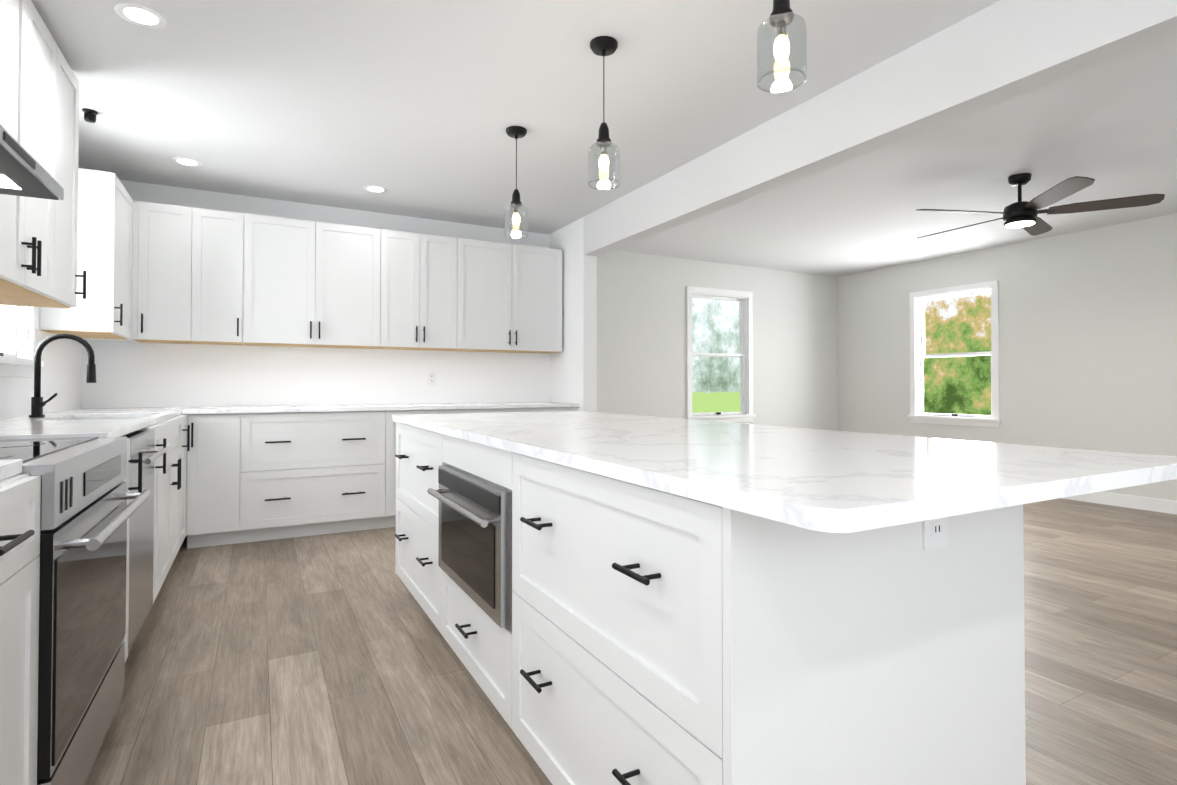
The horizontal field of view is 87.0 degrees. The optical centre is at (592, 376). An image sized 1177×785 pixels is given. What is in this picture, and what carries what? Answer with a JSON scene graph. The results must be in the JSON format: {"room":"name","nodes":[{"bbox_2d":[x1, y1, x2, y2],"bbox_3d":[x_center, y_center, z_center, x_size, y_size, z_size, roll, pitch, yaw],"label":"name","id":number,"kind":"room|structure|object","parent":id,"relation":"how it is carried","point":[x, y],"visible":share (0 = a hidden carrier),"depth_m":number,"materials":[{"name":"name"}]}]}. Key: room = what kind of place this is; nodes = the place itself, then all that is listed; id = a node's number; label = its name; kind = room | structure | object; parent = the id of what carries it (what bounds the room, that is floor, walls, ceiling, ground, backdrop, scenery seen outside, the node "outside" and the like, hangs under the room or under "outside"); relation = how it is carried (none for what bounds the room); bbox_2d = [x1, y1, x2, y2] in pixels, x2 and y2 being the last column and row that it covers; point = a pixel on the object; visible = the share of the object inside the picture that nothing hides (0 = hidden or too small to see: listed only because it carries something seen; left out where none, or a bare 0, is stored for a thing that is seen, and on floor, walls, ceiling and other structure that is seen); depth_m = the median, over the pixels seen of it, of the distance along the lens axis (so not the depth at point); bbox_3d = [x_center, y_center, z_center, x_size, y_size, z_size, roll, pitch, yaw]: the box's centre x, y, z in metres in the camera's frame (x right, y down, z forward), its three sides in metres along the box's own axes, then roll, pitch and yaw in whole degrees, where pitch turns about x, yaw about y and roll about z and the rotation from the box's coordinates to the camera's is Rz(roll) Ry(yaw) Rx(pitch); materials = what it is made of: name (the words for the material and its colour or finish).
{"room":"kitchen","nodes":[
{"label":"kitchen","id":0,"kind":"room"},
{"bbox_2d":[1,307,80,418],"bbox_3d":[-1.681,-0.180,0.722,0.120,2.550,8.280,0,-1,-28],"label":"wall","id":1,"kind":"structure","parent":0,"point":[37,317],"depth_m":3.45,"materials":[{"name":"white paint"}]},
{"bbox_2d":[0,0,39,291],"bbox_3d":[-2.113,-0.867,2.007,0.328,1.059,0.491,0,-1,-28],"label":"upper cabinet","id":2,"kind":"object","parent":1,"relation":"attached to","point":[19,19],"depth_m":2.20,"materials":[{"name":"white wood"}]},
{"bbox_2d":[0,125,63,199],"bbox_3d":[-1.739,-0.608,1.516,0.518,0.068,0.834,0,-1,-28],"label":"range hood","id":3,"kind":"object","parent":2,"relation":"attached to","point":[24,172],"visible":1,"depth_m":1.78,"materials":[{"name":"silver metal"}]},
{"bbox_2d":[0,305,43,376],"bbox_3d":[-2.902,-0.569,3.041,0.170,1.135,0.676,0,-1,-28],"label":"kitchen window","id":4,"kind":"structure","parent":1,"relation":"in","point":[17,338],"depth_m":3.25,"materials":[{"name":"white"}]},
{"bbox_2d":[0,16,67,303],"bbox_3d":[-2.290,-0.862,2.334,0.328,1.059,0.487,0,-1,-28],"label":"upper cabinet","id":5,"kind":"object","parent":1,"relation":"attached to","point":[53,65],"depth_m":2.53,"materials":[{"name":"white wood"}]},
{"bbox_2d":[0,64,83,311],"bbox_3d":[-2.452,-0.858,2.634,0.328,1.059,0.429,0,-1,-28],"label":"upper cabinet","id":6,"kind":"object","parent":1,"relation":"attached to","point":[73,175],"depth_m":2.84,"materials":[{"name":"white wood"}]},
{"bbox_2d":[0,328,83,418],"bbox_3d":[-2.686,-0.056,2.713,0.006,0.500,3.540,0,-1,-28],"label":"backsplash","id":7,"kind":"structure","parent":1,"relation":"attached to","point":[62,371],"depth_m":3.67,"materials":[{"name":"paint"}]},
{"bbox_2d":[40,169,151,339],"bbox_3d":[-3.057,-0.728,3.845,0.416,0.935,0.629,0,-1,-28],"label":"upper cabinet","id":8,"kind":"object","parent":1,"relation":"attached to","point":[95,255],"depth_m":3.63,"materials":[{"name":"white wood"}]},
{"bbox_2d":[120,180,549,407],"bbox_3d":[-2.006,-0.115,5.184,3.550,2.550,0.120,0,-1,-28],"label":"wall","id":9,"kind":"structure","parent":0,"point":[161,194],"depth_m":5.02,"materials":[{"name":"white paint"}]},
{"bbox_2d":[204,209,255,345],"bbox_3d":[-2.737,-0.718,4.541,0.432,0.935,0.328,0,-1,-28],"label":"upper cabinet","id":10,"kind":"object","parent":9,"relation":"attached to","point":[229,237],"depth_m":4.44,"materials":[{"name":"white wood"}]},
{"bbox_2d":[256,215,327,347],"bbox_3d":[-2.391,-0.715,4.728,0.592,0.935,0.328,0,-1,-28],"label":"upper cabinet","id":11,"kind":"object","parent":9,"relation":"attached to","point":[289,252],"depth_m":4.62,"materials":[{"name":"white wood"}]},
{"bbox_2d":[84,340,549,407],"bbox_3d":[-1.976,-0.006,5.127,3.550,0.470,0.006,0,-1,-28],"label":"backsplash","id":12,"kind":"structure","parent":9,"relation":"attached to","point":[134,374],"depth_m":4.93,"materials":[{"name":"tile"}]},
{"bbox_2d":[428,372,435,384],"bbox_3d":[-1.405,0.013,5.427,0.070,0.114,0.008,0,-1,-28],"label":"outlet","id":13,"kind":"object","parent":12,"relation":"attached to","point":[431,378],"visible":1,"depth_m":5.42,"materials":[{"name":"white plastic"}]},
{"bbox_2d":[324,223,391,348],"bbox_3d":[-1.972,-0.712,4.954,0.592,0.935,0.328,0,-1,-28],"label":"upper cabinet","id":14,"kind":"object","parent":9,"relation":"attached to","point":[358,260],"depth_m":4.85,"materials":[{"name":"white wood"}]},
{"bbox_2d":[384,230,427,349],"bbox_3d":[-1.627,-0.709,5.140,0.427,0.935,0.328,0,-1,-28],"label":"upper cabinet","id":15,"kind":"object","parent":9,"relation":"attached to","point":[409,249],"depth_m":5.04,"materials":[{"name":"white wood"}]},
{"bbox_2d":[424,234,467,350],"bbox_3d":[-1.355,-0.707,5.287,0.426,0.935,0.328,0,-1,-28],"label":"upper cabinet","id":16,"kind":"object","parent":9,"relation":"attached to","point":[447,256],"depth_m":5.19,"materials":[{"name":"white wood"}]},
{"bbox_2d":[464,239,519,351],"bbox_3d":[-1.004,-0.704,5.477,0.609,0.935,0.328,0,-1,-28],"label":"upper cabinet","id":17,"kind":"object","parent":9,"relation":"attached to","point":[493,267],"depth_m":5.38,"materials":[{"name":"white wood"}]},
{"bbox_2d":[520,245,561,353],"bbox_3d":[-0.597,-0.701,5.697,0.550,0.935,0.328,0,-1,-28],"label":"upper cabinet","id":18,"kind":"object","parent":9,"relation":"attached to","point":[540,268],"depth_m":5.59,"materials":[{"name":"white wood"}]},
{"bbox_2d":[550,217,596,411],"bbox_3d":[-0.262,-0.106,5.825,0.130,2.550,1.010,0,-1,-28],"label":"wall","id":19,"kind":"structure","parent":0,"point":[573,371],"depth_m":5.47,"materials":[{"name":"white paint"}]},
{"bbox_2d":[31,0,1176,276],"bbox_3d":[1.784,-1.466,2.784,8.160,0.080,8.580,0,-1,-28],"label":"ceiling","id":20,"kind":"structure","parent":0,"point":[415,108],"depth_m":3.37,"materials":[{"name":"white paint"}]},
{"bbox_2d":[82,108,97,122],"bbox_3d":[-2.680,-1.390,3.304,0.068,0.055,0.068,0,-1,-28],"label":"ceiling spotlight","id":21,"kind":"object","parent":20,"relation":"attached to","point":[90,115],"visible":1,"depth_m":3.29,"materials":[{"name":"black metal"}]},
{"bbox_2d":[114,3,166,28],"bbox_3d":[-1.789,-1.428,2.455,0.170,0.004,0.170,0,-1,-28],"label":"recessed light","id":22,"kind":"object","parent":20,"relation":"in","point":[140,15],"visible":1,"depth_m":2.45,"materials":[{"name":"white plastic"}]},
{"bbox_2d":[172,157,201,166],"bbox_3d":[-2.654,-1.405,4.056,0.170,0.004,0.170,0,-1,-28],"label":"recessed light","id":23,"kind":"object","parent":20,"relation":"in","point":[188,162],"visible":1,"depth_m":4.06,"materials":[{"name":"white plastic"}]},
{"bbox_2d":[364,186,387,192],"bbox_3d":[-1.616,-1.397,4.617,0.170,0.004,0.170,0,-1,-28],"label":"recessed light","id":24,"kind":"object","parent":20,"relation":"in","point":[375,189],"visible":1,"depth_m":4.62,"materials":[{"name":"white plastic"}]},
{"bbox_2d":[504,126,527,238],"bbox_3d":[-0.437,-1.110,3.546,0.135,0.609,0.135,0,-1,-28],"label":"pendant light","id":25,"kind":"object","parent":20,"relation":"hanging from","point":[516,132],"visible":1,"depth_m":3.53,"materials":[{"name":"black"}]},
{"bbox_2d":[588,36,619,189],"bbox_3d":[0.048,-1.123,2.648,0.135,0.609,0.135,0,-1,-28],"label":"pendant light","id":26,"kind":"object","parent":20,"relation":"hanging from","point":[603,46],"visible":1,"depth_m":2.63,"materials":[{"name":"black"}]},
{"bbox_2d":[757,0,806,92],"bbox_3d":[0.533,-1.136,1.751,0.135,0.609,0.135,0,-1,-28],"label":"pendant light","id":27,"kind":"object","parent":20,"relation":"hanging from","point":[782,16],"visible":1,"depth_m":1.73,"materials":[{"name":"black"}]},
{"bbox_2d":[584,0,1176,255],"bbox_3d":[1.750,-1.270,2.120,0.130,0.330,7.450,0,-1,-28],"label":"ceiling beam","id":28,"kind":"structure","parent":20,"relation":"attached to","point":[997,52],"depth_m":2.72,"materials":[{"name":"white paint"}]},
{"bbox_2d":[916,173,1164,238],"bbox_3d":[2.965,-1.231,4.378,1.465,0.342,1.421,0,-1,-28],"label":"ceiling fan","id":29,"kind":"object","parent":20,"relation":"hanging from","point":[1021,213],"visible":1,"depth_m":4.18,"materials":[{"name":"black metal"}]},
{"bbox_2d":[85,498,1176,784],"bbox_3d":[1.784,1.149,2.747,8.160,0.050,8.580,0,-1,-28],"label":"floor","id":30,"kind":"structure","parent":0,"point":[321,660],"depth_m":2.35,"materials":[{"name":"brown wood"}]},
{"bbox_2d":[0,474,40,784],"bbox_3d":[-1.325,0.648,0.885,0.668,0.898,0.626,0,-1,-28],"label":"base cabinet","id":31,"kind":"object","parent":30,"relation":"on","point":[20,494],"depth_m":1.23,"materials":[{"name":"white wood"}]},
{"bbox_2d":[0,459,22,480],"bbox_3d":[-1.179,0.178,0.595,0.632,0.030,1.288,0,-1,-28],"label":"countertop","id":32,"kind":"structure","parent":31,"relation":"on","point":[9,467],"depth_m":1.25,"materials":[{"name":"white stone"}]},
{"bbox_2d":[0,436,150,784],"bbox_3d":[-1.629,0.647,1.556,0.755,0.920,0.841,0,-1,-28],"label":"range","id":33,"kind":"object","parent":30,"relation":"on","point":[86,511],"visible":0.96,"depth_m":1.54,"materials":[{"name":"silver metal"}]},
{"bbox_2d":[122,439,135,660],"bbox_3d":[-1.927,0.664,1.998,0.668,0.898,0.216,0,-1,-28],"label":"base cabinet","id":34,"kind":"object","parent":30,"relation":"on","point":[128,488],"depth_m":2.23,"materials":[{"name":"white wood"}]},
{"bbox_2d":[74,414,199,570],"bbox_3d":[-2.840,0.690,3.749,0.727,0.898,0.409,0,-1,-28],"label":"base cabinet","id":35,"kind":"object","parent":30,"relation":"on","point":[182,489],"depth_m":3.81,"materials":[{"name":"white wood"}]},
{"bbox_2d":[0,407,183,439],"bbox_3d":[-2.412,0.311,2.879,0.634,0.230,2.218,0,-1,-28],"label":"countertop","id":36,"kind":"structure","parent":35,"relation":"on","point":[103,422],"depth_m":2.62,"materials":[{"name":"white stone"}]},
{"bbox_2d":[29,333,95,417],"bbox_3d":[-2.634,-0.010,3.073,0.260,0.418,0.135,0,-1,-28],"label":"faucet","id":37,"kind":"object","parent":36,"relation":"on","point":[37,403],"visible":1,"depth_m":3.06,"materials":[{"name":"black metal"}]},
{"bbox_2d":[121,430,167,653],"bbox_3d":[-2.089,0.676,2.376,0.706,0.885,0.600,0,-1,-28],"label":"dishwasher","id":38,"kind":"object","parent":30,"relation":"on","point":[141,538],"visible":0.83,"depth_m":2.49,"materials":[{"name":"silver metal"}]},
{"bbox_2d":[136,419,167,602],"bbox_3d":[-2.326,0.675,2.737,0.668,0.898,0.255,0,-1,-28],"label":"base cabinet","id":39,"kind":"object","parent":30,"relation":"on","point":[161,429],"depth_m":2.91,"materials":[{"name":"white wood"}]},
{"bbox_2d":[200,413,243,546],"bbox_3d":[-2.664,0.699,4.365,0.324,0.898,0.670,0,-1,-28],"label":"base cabinet","id":40,"kind":"object","parent":30,"relation":"on","point":[227,478],"depth_m":4.16,"materials":[{"name":"white wood"}]},
{"bbox_2d":[240,410,395,542],"bbox_3d":[-2.118,0.704,4.696,1.067,0.898,0.608,0,-1,-28],"label":"base cabinet","id":41,"kind":"object","parent":30,"relation":"on","point":[306,473],"depth_m":4.44,"materials":[{"name":"white wood"}]},
{"bbox_2d":[73,402,578,413],"bbox_3d":[-1.816,0.239,4.833,3.540,0.030,0.652,0,-1,-28],"label":"countertop","id":42,"kind":"structure","parent":41,"relation":"on","point":[441,406],"depth_m":4.66,"materials":[{"name":"white stone"}]},
{"bbox_2d":[396,409,447,414],"bbox_3d":[-1.498,0.708,5.030,0.459,0.898,0.608,0,-1,-28],"label":"base cabinet","id":43,"kind":"object","parent":30,"relation":"on","point":[398,412],"depth_m":4.78,"materials":[{"name":"white wood"}]},
{"bbox_2d":[448,409,491,413],"bbox_3d":[-1.198,0.711,5.193,0.458,0.898,0.608,0,-1,-28],"label":"base cabinet","id":44,"kind":"object","parent":30,"relation":"on","point":[450,411],"depth_m":4.97,"materials":[{"name":"white wood"}]},
{"bbox_2d":[492,408,547,412],"bbox_3d":[-0.798,0.714,5.409,0.567,0.898,0.608,0,-1,-28],"label":"base cabinet","id":45,"kind":"object","parent":30,"relation":"on","point":[504,410],"depth_m":5.17,"materials":[{"name":"white wood"}]},
{"bbox_2d":[548,407,577,411],"bbox_3d":[-0.437,0.717,5.604,0.373,0.898,0.608,0,-1,-28],"label":"base cabinet","id":46,"kind":"object","parent":30,"relation":"on","point":[558,408],"depth_m":5.37,"materials":[{"name":"white wood"}]},
{"bbox_2d":[395,422,1025,784],"bbox_3d":[-0.084,0.668,2.284,0.893,0.898,2.630,0,-1,-28],"label":"kitchen island","id":47,"kind":"object","parent":30,"relation":"on","point":[594,629],"visible":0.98,"depth_m":1.21,"materials":[{"name":"white wood"}]},
{"bbox_2d":[392,411,1176,532],"bbox_3d":[0.115,0.203,2.295,1.140,0.030,2.870,0,-1,-28],"label":"island countertop","id":48,"kind":"structure","parent":47,"relation":"on","point":[830,481],"depth_m":1.23,"materials":[{"name":"white stone"}]},
{"bbox_2d":[922,517,947,549],"bbox_3d":[0.659,0.272,1.191,0.070,0.114,0.008,0,-1,-28],"label":"outlet","id":49,"kind":"object","parent":47,"relation":"attached to","point":[934,533],"visible":0.5,"depth_m":1.19,"materials":[{"name":"white plastic"}]},
{"bbox_2d":[597,250,837,430],"bbox_3d":[1.388,-0.084,7.359,4.490,2.550,0.120,0,-1,-28],"label":"wall","id":50,"kind":"structure","parent":0,"point":[641,334],"depth_m":7.19,"materials":[{"name":"white paint"}]},
{"bbox_2d":[685,286,755,421],"bbox_3d":[1.501,-0.251,7.394,1.030,1.585,0.170,0,-1,-28],"label":"living room window","id":51,"kind":"structure","parent":50,"relation":"in","point":[744,299],"depth_m":7.51,"materials":[{"name":"white wood"}]},
{"bbox_2d":[837,213,1176,500],"bbox_3d":[5.349,-0.124,4.624,0.120,2.550,8.460,0,-1,-28],"label":"wall","id":52,"kind":"structure","parent":0,"point":[1087,339],"depth_m":6.03,"materials":[{"name":"white paint"}]},
{"bbox_2d":[907,280,1001,426],"bbox_3d":[4.061,-0.237,6.958,0.170,1.545,1.040,0,-1,-28],"label":"living room window","id":53,"kind":"structure","parent":52,"relation":"in","point":[918,299],"depth_m":7.02,"materials":[{"name":"white wood"}]},
{"bbox_2d":[1062,492,1176,513],"bbox_3d":[5.291,1.096,4.574,0.014,0.110,8.460,0,-1,-28],"label":"baseboard","id":54,"kind":"structure","parent":52,"relation":"attached to","point":[1145,503],"depth_m":5.50,"materials":[{"name":"white wood"}]},
{"label":"outside","id":55,"kind":"structure","parent":0,"visible":0},
{"bbox_2d":[692,298,739,412],"bbox_3d":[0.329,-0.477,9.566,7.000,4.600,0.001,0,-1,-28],"label":"view","id":56,"kind":"structure","parent":55,"point":[715,380],"depth_m":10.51,"materials":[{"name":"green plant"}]},
{"bbox_2d":[923,293,990,414],"bbox_3d":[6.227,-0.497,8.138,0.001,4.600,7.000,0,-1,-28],"label":"view","id":57,"kind":"structure","parent":55,"point":[957,385],"depth_m":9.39,"materials":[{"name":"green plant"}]}
]}

